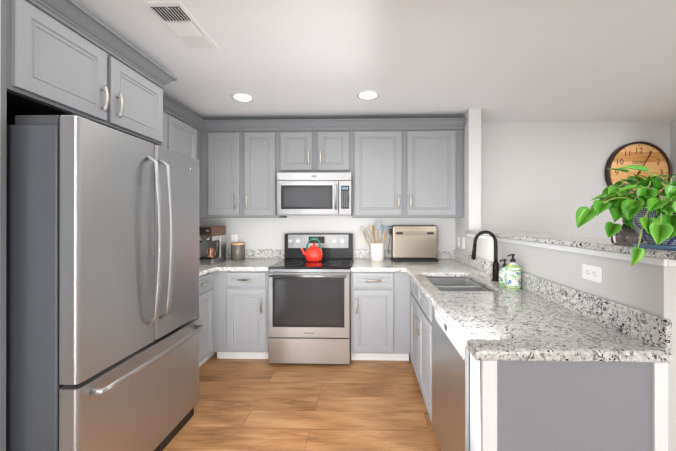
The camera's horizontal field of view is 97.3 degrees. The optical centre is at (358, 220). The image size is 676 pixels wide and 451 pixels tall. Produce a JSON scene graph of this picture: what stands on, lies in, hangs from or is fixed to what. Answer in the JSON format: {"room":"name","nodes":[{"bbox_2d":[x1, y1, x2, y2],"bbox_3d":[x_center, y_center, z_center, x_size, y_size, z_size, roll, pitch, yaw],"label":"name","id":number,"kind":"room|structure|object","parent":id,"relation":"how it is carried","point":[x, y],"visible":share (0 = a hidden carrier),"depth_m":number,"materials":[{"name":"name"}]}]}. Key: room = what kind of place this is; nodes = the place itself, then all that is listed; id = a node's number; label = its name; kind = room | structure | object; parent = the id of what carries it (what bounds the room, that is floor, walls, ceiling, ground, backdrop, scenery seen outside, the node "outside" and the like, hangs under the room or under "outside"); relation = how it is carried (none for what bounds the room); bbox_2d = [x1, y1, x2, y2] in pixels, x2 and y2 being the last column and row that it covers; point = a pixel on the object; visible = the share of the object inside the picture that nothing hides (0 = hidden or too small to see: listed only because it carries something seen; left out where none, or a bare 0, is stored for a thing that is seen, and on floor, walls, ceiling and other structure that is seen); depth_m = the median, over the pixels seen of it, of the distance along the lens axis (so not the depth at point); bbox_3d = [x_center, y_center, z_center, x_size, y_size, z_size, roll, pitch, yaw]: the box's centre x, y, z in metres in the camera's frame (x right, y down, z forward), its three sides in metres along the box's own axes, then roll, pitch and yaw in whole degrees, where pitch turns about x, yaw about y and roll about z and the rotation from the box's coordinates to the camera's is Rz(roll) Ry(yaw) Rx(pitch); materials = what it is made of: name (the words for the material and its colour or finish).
{"room":"kitchen","nodes":[
{"label":"kitchen","id":0,"kind":"room"},
{"bbox_2d":[0,0,0,153],"bbox_3d":[-2.423,0.123,1.142,2.015,2.460,0.114,0,0,1],"label":"wall","id":1,"kind":"structure","parent":0,"point":[0,76],"depth_m":1.18,"materials":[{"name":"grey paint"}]},
{"bbox_2d":[162,352,440,450],"bbox_3d":[0.096,1.382,0.180,7.100,0.060,6.760,0,0,1],"label":"floor","id":2,"kind":"structure","parent":0,"point":[266,405],"depth_m":2.12,"materials":[{"name":"brown wood"}]},
{"bbox_2d":[6,115,202,450],"bbox_3d":[-1.516,0.458,1.660,0.932,1.792,0.892,0,0,1],"label":"refrigerator","id":3,"kind":"object","parent":2,"relation":"on","point":[104,328],"visible":1,"depth_m":1.29,"materials":[{"name":"silver metal"}]},
{"bbox_2d":[196,272,215,366],"bbox_3d":[-1.684,0.919,2.478,0.620,0.872,0.685,0,0,1],"label":"base cabinet","id":4,"kind":"object","parent":2,"relation":"on","point":[206,316],"visible":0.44,"depth_m":2.65,"materials":[{"name":"grey paint"}]},
{"bbox_2d":[199,249,230,276],"bbox_3d":[-1.657,0.409,2.789,0.660,0.146,1.310,0,0,1],"label":"countertop","id":5,"kind":"structure","parent":4,"relation":"on","point":[203,269],"depth_m":2.77,"materials":[{"name":"white stone"}]},
{"bbox_2d":[199,226,225,264],"bbox_3d":[-1.563,0.252,3.074,0.277,0.380,0.341,0,0,1],"label":"coffee maker","id":6,"kind":"object","parent":5,"relation":"on","point":[212,244],"visible":0.77,"depth_m":3.07,"materials":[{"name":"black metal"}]},
{"bbox_2d":[231,242,244,260],"bbox_3d":[-1.341,0.347,3.313,0.150,0.190,0.150,0,0,1],"label":"canister","id":7,"kind":"object","parent":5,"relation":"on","point":[237,250],"visible":1,"depth_m":3.25,"materials":[{"name":"grey"}]},
{"bbox_2d":[268,233,352,363],"bbox_3d":[-0.448,0.754,3.034,0.760,1.205,0.702,0,0,1],"label":"range","id":8,"kind":"object","parent":2,"relation":"on","point":[309,312],"visible":0.96,"depth_m":2.74,"materials":[{"name":"silver metal"}]},
{"bbox_2d":[300,238,322,261],"bbox_3d":[-0.489,0.307,3.117,0.238,0.248,0.186,0,0,1],"label":"kettle","id":9,"kind":"object","parent":8,"relation":"on","point":[313,253],"visible":1,"depth_m":3.06,"materials":[{"name":"red"}]},
{"bbox_2d":[213,271,409,360],"bbox_3d":[-0.441,0.920,3.084,1.872,0.872,0.657,0,0,1],"label":"base cabinet","id":10,"kind":"object","parent":2,"relation":"on","point":[380,315],"visible":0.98,"depth_m":2.80,"materials":[{"name":"grey paint"}]},
{"bbox_2d":[219,249,284,270],"bbox_3d":[-1.074,0.409,3.102,0.489,0.146,0.653,0,0,1],"label":"countertop","id":11,"kind":"structure","parent":10,"relation":"on","point":[255,259],"depth_m":3.17,"materials":[{"name":"white stone"}]},
{"bbox_2d":[351,249,398,271],"bbox_3d":[0.178,0.409,3.071,0.483,0.146,0.653,0,0,1],"label":"countertop","id":12,"kind":"structure","parent":10,"relation":"on","point":[362,262],"depth_m":3.02,"materials":[{"name":"white stone"}]},
{"bbox_2d":[360,221,387,260],"bbox_3d":[0.173,0.228,3.251,0.298,0.428,0.150,0,0,1],"label":"utensil crock","id":13,"kind":"object","parent":12,"relation":"on","point":[377,251],"visible":1,"depth_m":3.21,"materials":[{"name":"beige ceramic"}]},
{"bbox_2d":[410,277,441,296],"bbox_3d":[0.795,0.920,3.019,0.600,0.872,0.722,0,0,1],"label":"base cabinet","id":14,"kind":"object","parent":2,"relation":"on","point":[415,291],"depth_m":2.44,"materials":[{"name":"grey paint"}]},
{"bbox_2d":[437,250,446,252],"bbox_3d":[0.735,0.409,3.057,0.330,0.146,0.653,0,0,1],"label":"countertop","id":15,"kind":"structure","parent":14,"relation":"on","point":[438,251],"depth_m":3.36,"materials":[{"name":"grey stone"}]},
{"bbox_2d":[399,250,671,362],"bbox_3d":[0.737,0.408,2.190,0.676,0.146,2.388,0,0,1],"label":"countertop","id":16,"kind":"structure","parent":14,"relation":"on","point":[534,318],"depth_m":1.24,"materials":[{"name":"white stone"}]},
{"bbox_2d":[388,224,438,261],"bbox_3d":[0.593,0.243,3.255,0.528,0.398,0.219,0,0,1],"label":"toaster oven","id":17,"kind":"object","parent":16,"relation":"on","point":[413,243],"visible":1,"depth_m":3.19,"materials":[{"name":"silver metal"}]},
{"bbox_2d":[426,277,490,290],"bbox_3d":[0.713,0.591,2.161,0.411,0.218,0.666,0,0,1],"label":"double-bowl sink","id":18,"kind":"object","parent":16,"relation":"in","point":[454,284],"visible":0.06,"depth_m":2.43,"materials":[{"name":"silver metal"}]},
{"bbox_2d":[471,230,498,280],"bbox_3d":[0.926,0.257,2.126,0.208,0.366,0.132,0,0,1],"label":"bronze faucet","id":19,"kind":"object","parent":16,"relation":"on","point":[495,274],"visible":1,"depth_m":2.15,"materials":[{"name":"black metal"}]},
{"bbox_2d":[499,259,506,286],"bbox_3d":[0.981,0.351,1.995,0.078,0.177,0.072,0,0,1],"label":"soap dispenser","id":20,"kind":"object","parent":16,"relation":"on","point":[501,276],"visible":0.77,"depth_m":1.98,"materials":[{"name":"ceramic"}]},
{"bbox_2d":[505,254,520,289],"bbox_3d":[0.993,0.329,1.905,0.092,0.222,0.092,0,0,1],"label":"soap dispenser","id":21,"kind":"object","parent":16,"relation":"on","point":[512,275],"visible":1,"depth_m":1.87,"materials":[{"name":"ceramic"}]},
{"bbox_2d":[432,305,469,450],"bbox_3d":[0.743,0.923,1.499,0.612,0.862,0.612,0,0,1],"label":"dishwasher","id":22,"kind":"object","parent":2,"relation":"on","point":[451,389],"visible":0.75,"depth_m":1.42,"materials":[{"name":"silver metal"}]},
{"bbox_2d":[410,297,537,448],"bbox_3d":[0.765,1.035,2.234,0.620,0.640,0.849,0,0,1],"label":"base cabinet","id":23,"kind":"object","parent":2,"relation":"on","point":[503,394],"depth_m":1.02,"materials":[{"name":"grey paint"}]},
{"bbox_2d":[26,0,675,124],"bbox_3d":[0.096,-1.138,0.184,7.100,0.060,6.760,0,0,1],"label":"ceiling","id":24,"kind":"structure","parent":0,"point":[509,61],"depth_m":2.02,"materials":[{"name":"white paint"}]},
{"bbox_2d":[143,2,218,48],"bbox_3d":[-0.994,-1.097,1.709,0.195,0.018,0.405,0,0,1],"label":"ceiling vent","id":25,"kind":"object","parent":24,"relation":"in","point":[178,20],"visible":1,"depth_m":1.66,"materials":[{"name":"white metal"}]},
{"bbox_2d":[231,93,253,101],"bbox_3d":[-1.037,-1.101,2.673,0.196,0.007,0.196,0,0,1],"label":"recessed light","id":26,"kind":"object","parent":24,"relation":"in","point":[243,97],"visible":1,"depth_m":2.67,"materials":[{"name":"white"}]},
{"bbox_2d":[357,90,378,99],"bbox_3d":[0.087,-1.101,2.625,0.196,0.007,0.196,0,0,1],"label":"recessed light","id":27,"kind":"object","parent":24,"relation":"in","point":[368,95],"visible":1,"depth_m":2.62,"materials":[{"name":"white"}]},
{"bbox_2d":[190,121,669,249],"bbox_3d":[0.808,0.127,3.455,5.840,2.460,0.140,0,0,1],"label":"wall","id":28,"kind":"structure","parent":0,"point":[544,177],"depth_m":3.36,"materials":[{"name":"grey paint"}]},
{"bbox_2d":[231,235,236,242],"bbox_3d":[-1.432,0.227,3.436,0.070,0.115,0.008,0,0,1],"label":"outlet","id":29,"kind":"object","parent":28,"relation":"attached to","point":[233,238],"visible":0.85,"depth_m":3.44,"materials":[{"name":"white plastic"}]},
{"bbox_2d":[202,130,463,217],"bbox_3d":[-0.275,-0.480,3.228,2.747,0.907,0.367,0,0,1],"label":"upper cabinet","id":30,"kind":"object","parent":28,"relation":"attached to","point":[407,173],"visible":1,"depth_m":3.08,"materials":[{"name":"grey paint"}]},
{"bbox_2d":[163,96,206,130],"bbox_3d":[-1.621,-0.984,2.590,0.090,0.097,0.948,0,0,1],"label":"crown molding","id":31,"kind":"structure","parent":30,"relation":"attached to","point":[171,107],"depth_m":2.77,"materials":[{"name":"grey wood"}]},
{"bbox_2d":[277,172,351,215],"bbox_3d":[-0.444,-0.265,3.194,0.760,0.433,0.437,0,0,1],"label":"microwave","id":32,"kind":"object","parent":30,"relation":"attached to","point":[314,194],"visible":1,"depth_m":3.01,"materials":[{"name":"silver metal"}]},
{"bbox_2d":[207,118,465,130],"bbox_3d":[-0.280,-0.983,3.068,2.748,0.097,0.066,0,0,1],"label":"crown molding","id":33,"kind":"structure","parent":30,"relation":"attached to","point":[396,123],"depth_m":3.07,"materials":[{"name":"grey wood"}]},
{"bbox_2d":[604,141,671,197],"bbox_3d":[3.110,-0.523,3.298,0.690,0.690,0.058,0,0,1],"label":"wall clock","id":34,"kind":"object","parent":28,"relation":"attached to","point":[653,158],"visible":0.48,"depth_m":3.29,"materials":[{"name":"brown wood"}]},
{"bbox_2d":[455,108,675,450],"bbox_3d":[1.137,0.125,2.196,0.120,2.460,2.360,0,0,1],"label":"wall","id":35,"kind":"structure","parent":0,"point":[648,288],"depth_m":1.44,"materials":[{"name":"grey paint"}]},
{"bbox_2d":[462,238,464,248],"bbox_3d":[1.093,0.241,3.092,0.011,0.115,0.070,0,0,1],"label":"light switch","id":36,"kind":"object","parent":35,"relation":"attached to","point":[463,243],"visible":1,"depth_m":3.08,"materials":[{"name":"white plastic"}]},
{"bbox_2d":[467,234,675,265],"bbox_3d":[1.128,0.145,1.968,0.146,0.024,1.934,0,0,1],"label":"trim","id":37,"kind":"structure","parent":35,"relation":"attached to","point":[654,260],"depth_m":1.32,"materials":[{"name":"white wood"}]},
{"bbox_2d":[465,230,675,259],"bbox_3d":[1.222,0.116,1.894,0.375,0.029,2.079,0,0,1],"label":"bar","id":38,"kind":"object","parent":37,"relation":"on","point":[597,243],"visible":0.82,"depth_m":1.46,"materials":[{"name":"white stone"}]},
{"bbox_2d":[576,165,675,265],"bbox_3d":[1.018,-0.023,1.079,0.454,0.358,0.293,0,0,1],"label":"pothos","id":39,"kind":"object","parent":38,"relation":"on","point":[653,224],"visible":1,"depth_m":1.03,"materials":[{"name":"green plant"}]},
{"bbox_2d":[611,220,643,244],"bbox_3d":[1.101,0.030,1.217,0.101,0.140,0.101,0,0,1],"label":"bowl","id":40,"kind":"object","parent":38,"relation":"on","point":[626,235],"visible":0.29,"depth_m":1.19,"materials":[{"name":"grey"}]},
{"bbox_2d":[582,263,601,282],"bbox_3d":[1.051,0.238,1.338,0.008,0.070,0.115,0,0,1],"label":"outlet","id":41,"kind":"object","parent":35,"relation":"attached to","point":[592,273],"visible":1,"depth_m":1.33,"materials":[{"name":"white plastic"}]},
{"bbox_2d":[670,120,675,206],"bbox_3d":[3.531,0.126,2.717,0.120,2.460,1.200,0,0,1],"label":"wall","id":42,"kind":"structure","parent":0,"point":[673,143],"depth_m":3.28,"materials":[{"name":"grey paint"}]},
{"bbox_3d":[-2.062,0.125,2.276,0.120,2.460,2.360,0,0,1],"label":"wall","id":43,"kind":"structure","parent":0,"visible":0},
{"bbox_2d":[1,0,167,147],"bbox_3d":[-1.700,-0.734,1.661,0.630,0.405,0.912,0,0,1],"label":"upper cabinet","id":44,"kind":"object","parent":43,"relation":"attached to","point":[50,65],"depth_m":1.44,"materials":[{"name":"grey paint"}]},
{"bbox_2d":[27,0,176,95],"bbox_3d":[-1.378,-0.986,1.687,0.081,0.097,0.978,0,0,1],"label":"crown molding","id":45,"kind":"structure","parent":44,"relation":"attached to","point":[77,18],"depth_m":1.60,"materials":[{"name":"grey wood"}]},
{"bbox_2d":[167,114,171,149],"bbox_3d":[-1.825,-0.481,2.352,0.345,0.907,0.459,0,0,1],"label":"upper cabinet","id":46,"kind":"object","parent":43,"relation":"attached to","point":[169,116],"depth_m":2.61,"materials":[{"name":"grey paint"}]},
{"bbox_2d":[172,116,199,217],"bbox_3d":[-1.814,-0.481,2.804,0.345,0.907,0.446,0,0,1],"label":"upper cabinet","id":47,"kind":"object","parent":43,"relation":"attached to","point":[185,138],"depth_m":2.85,"materials":[{"name":"grey paint"}]},
{"bbox_2d":[200,131,201,217],"bbox_3d":[-1.803,-0.480,3.237,0.345,0.907,0.420,0,0,1],"label":"upper cabinet","id":48,"kind":"object","parent":43,"relation":"attached to","point":[200,131],"depth_m":3.12,"materials":[{"name":"grey paint"}]}
]}

